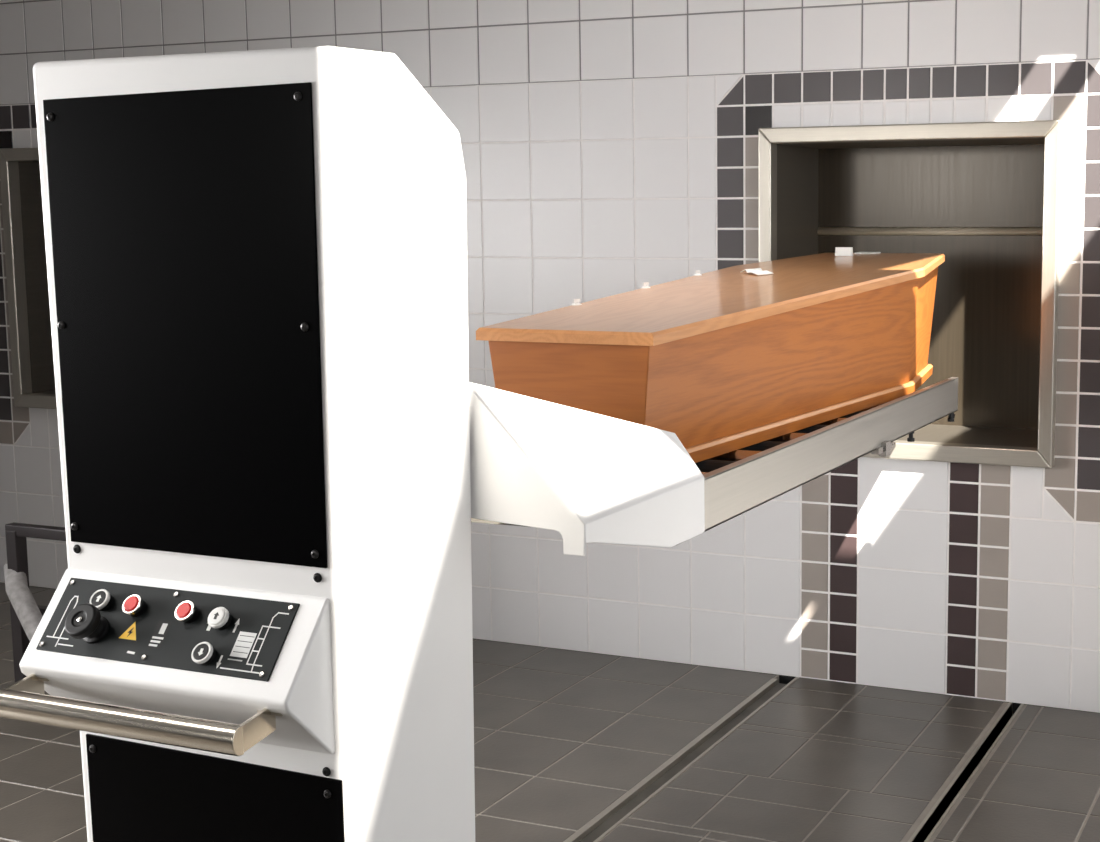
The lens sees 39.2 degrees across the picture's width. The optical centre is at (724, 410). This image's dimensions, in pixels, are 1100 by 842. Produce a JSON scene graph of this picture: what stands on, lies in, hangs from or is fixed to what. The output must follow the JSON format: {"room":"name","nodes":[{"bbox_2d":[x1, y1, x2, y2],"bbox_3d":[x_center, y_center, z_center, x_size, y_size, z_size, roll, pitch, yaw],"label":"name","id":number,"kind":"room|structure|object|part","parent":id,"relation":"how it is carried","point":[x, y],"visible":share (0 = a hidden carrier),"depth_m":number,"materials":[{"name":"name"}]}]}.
{"room":"crematorium","nodes":[
{"label":"crematorium","id":0,"kind":"room"},
{"bbox_2d":[0,0,1099,712],"bbox_3d":[-0.522,-0.632,5.308,7.000,3.000,0.062,3,8,22],"label":"wall","id":1,"kind":"structure","parent":0,"point":[610,147],"depth_m":5.10,"materials":[{"name":"white tile"}]},
{"bbox_2d":[0,148,56,408],"bbox_3d":[-2.395,-0.545,6.292,0.966,1.053,0.500,3,8,22],"label":"hatch","id":2,"kind":"object","parent":1,"relation":"attached to","point":[21,195],"visible":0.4,"depth_m":6.29,"materials":[{"name":"silver metal"}]},
{"bbox_3d":[-2.481,-1.017,6.027,0.962,0.050,0.060,3,8,22],"label":"frame","id":3,"kind":"part","parent":2,"relation":"part of","materials":[{"name":"silver metal"}]},
{"bbox_3d":[-2.478,-0.024,6.153,0.962,0.054,0.060,3,8,22],"label":"frame sill","id":4,"kind":"part","parent":2,"relation":"part of","materials":[{"name":"silver metal"}]},
{"bbox_2d":[758,120,1062,467],"bbox_3d":[0.652,-0.396,5.033,0.966,1.053,0.500,3,8,22],"label":"hatch","id":5,"kind":"object","parent":1,"relation":"attached to","point":[984,196],"visible":0.67,"depth_m":5.15,"materials":[{"name":"silver metal"}]},
{"bbox_3d":[0.566,-0.868,4.769,0.962,0.050,0.060,3,8,22],"label":"frame","id":6,"kind":"part","parent":5,"relation":"part of","materials":[{"name":"silver metal"}]},
{"bbox_3d":[0.742,-0.423,5.248,0.888,0.968,0.030,3,8,22],"label":"door","id":7,"kind":"part","parent":5,"relation":"part of","materials":[{"name":"metal"}]},
{"bbox_3d":[0.569,0.126,4.894,0.962,0.054,0.060,3,8,22],"label":"frame sill","id":8,"kind":"part","parent":5,"relation":"part of","materials":[{"name":"silver metal"}]},
{"bbox_2d":[0,582,1099,841],"bbox_3d":[-2.015,1.342,1.929,7.000,0.060,7.860,3,8,22],"label":"floor","id":9,"kind":"structure","parent":0,"point":[561,735],"depth_m":4.35,"materials":[{"name":"grey tile"}]},
{"bbox_2d":[4,522,65,682],"bbox_3d":[-1.963,0.632,4.958,0.529,0.586,0.816,3,8,22],"label":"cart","id":10,"kind":"object","parent":9,"relation":"on","point":[26,615],"visible":0.08,"depth_m":4.79,"materials":[{"name":"grey metal"}]},
{"bbox_3d":[-2.231,0.622,4.843,0.044,0.500,0.044,3,8,22],"label":"post","id":11,"kind":"part","parent":10,"relation":"part of","materials":[{"name":"white"}]},
{"bbox_2d":[0,46,957,841],"bbox_3d":[-0.169,0.265,3.161,0.705,1.757,2.718,3,8,22],"label":"loader","id":12,"kind":"object","parent":9,"relation":"on","point":[280,454],"visible":0.98,"depth_m":2.06,"materials":[{"name":"white metal"}]},
{"bbox_3d":[-0.956,0.384,2.087,0.006,0.045,0.064,3,8,22],"label":"handle arm","id":13,"kind":"part","parent":12,"relation":"part of","materials":[{"name":"metal"}]},
{"bbox_3d":[-0.865,0.290,2.075,0.049,0.056,0.055,3,8,22],"label":"joystick knob","id":14,"kind":"part","parent":12,"relation":"part of","materials":[{"name":"black plastic"}]},
{"bbox_3d":[-0.789,0.403,1.974,0.403,0.039,0.021,3,8,22],"label":"handle","id":15,"kind":"part","parent":12,"relation":"part of","materials":[{"name":"metal"}]},
{"bbox_3d":[-0.754,0.292,2.059,0.395,0.086,0.071,3,8,22],"label":"control plate","id":16,"kind":"part","parent":12,"relation":"part of","materials":[{"name":"black metal"}]},
{"bbox_3d":[-0.723,-0.113,2.043,0.446,0.623,0.006,3,8,22],"label":"panel","id":17,"kind":"part","parent":12,"relation":"part of","materials":[{"name":"black metal"}]},
{"bbox_3d":[-0.711,0.739,2.147,0.443,0.533,0.006,3,8,22],"label":"panel","id":18,"kind":"part","parent":12,"relation":"part of","materials":[{"name":"black metal"}]},
{"bbox_3d":[-0.591,0.402,1.936,0.006,0.045,0.064,3,8,22],"label":"handle arm","id":19,"kind":"part","parent":12,"relation":"part of","materials":[{"name":"metal"}]},
{"bbox_3d":[-0.103,0.122,3.239,0.596,0.005,1.291,3,8,22],"label":"bed plate","id":20,"kind":"part","parent":12,"relation":"part of","materials":[{"name":"white metal"}]},
{"bbox_2d":[469,382,704,555],"bbox_3d":[-0.394,0.071,2.529,0.610,0.298,0.466,3,8,22],"label":"hood","id":21,"kind":"object","parent":12,"relation":"attached to","point":[583,476],"depth_m":2.31,"materials":[{"name":"white metal"}]},
{"bbox_2d":[476,253,944,462],"bbox_3d":[0.094,-0.177,3.682,0.540,0.358,2.007,3,8,22],"label":"coffin","id":22,"kind":"object","parent":12,"relation":"on","point":[726,360],"visible":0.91,"depth_m":3.17,"materials":[{"name":"brown wood"}]},
{"bbox_3d":[0.094,-0.297,3.667,0.540,0.116,2.007,3,8,22],"label":"lid","id":23,"kind":"part","parent":22,"relation":"part of","materials":[{"name":"brown wood"}]},
{"bbox_2d":[741,268,773,274],"bbox_3d":[0.084,-0.356,3.912,0.060,0.014,0.138,-3,8,-18],"label":"paper slip","id":24,"kind":"object","parent":22,"relation":"on","point":[758,271],"visible":1,"depth_m":3.88,"materials":[{"name":"white paper"}]},
{"bbox_3d":[0.095,-0.015,3.702,0.488,0.031,1.976,3,8,22],"label":"moulding","id":25,"kind":"part","parent":22,"relation":"part of","materials":[{"name":"brown wood"}]},
{"bbox_2d":[835,247,852,255],"bbox_3d":[0.352,-0.467,4.487,0.052,0.025,0.017,3,8,22],"label":"folded card","id":26,"kind":"object","parent":22,"relation":"on","point":[839,251],"visible":1,"depth_m":4.48,"materials":[{"name":"white paper"}]},
{"bbox_2d":[854,252,880,253],"bbox_3d":[0.428,-0.470,4.558,0.068,0.005,0.040,3,8,27],"label":"card","id":27,"kind":"object","parent":22,"relation":"on","point":[856,252],"visible":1,"depth_m":4.55,"materials":[{"name":"white paper"}]},
{"bbox_3d":[0.273,0.064,3.385,0.028,0.093,1.898,3,8,22],"label":"rail","id":28,"kind":"part","parent":12,"relation":"part of","materials":[{"name":"silver metal"}]},
{"bbox_2d":[563,678,777,841],"bbox_3d":[-1.314,1.359,1.589,0.020,0.014,7.730,3,8,22],"label":"rail","id":29,"kind":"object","parent":9,"relation":"in","point":[634,791],"depth_m":4.32,"materials":[{"name":"metal"}]},
{"bbox_2d":[593,677,798,841],"bbox_3d":[-1.246,1.359,1.585,0.010,0.014,7.776,3,8,22],"label":"rail","id":30,"kind":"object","parent":9,"relation":"in","point":[673,778],"depth_m":4.32,"materials":[{"name":"metal"}]},
{"bbox_2d":[908,702,1011,841],"bbox_3d":[-0.580,1.410,1.312,0.009,0.051,7.776,3,8,22],"label":"rail","id":31,"kind":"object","parent":9,"relation":"in","point":[989,732],"depth_m":4.26,"materials":[{"name":"metal"}]},
{"bbox_2d":[924,704,1023,841],"bbox_3d":[-0.545,1.412,1.298,0.008,0.051,7.776,3,8,22],"label":"rail","id":32,"kind":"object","parent":9,"relation":"in","point":[930,835],"depth_m":4.22,"materials":[{"name":"metal"}]}
]}

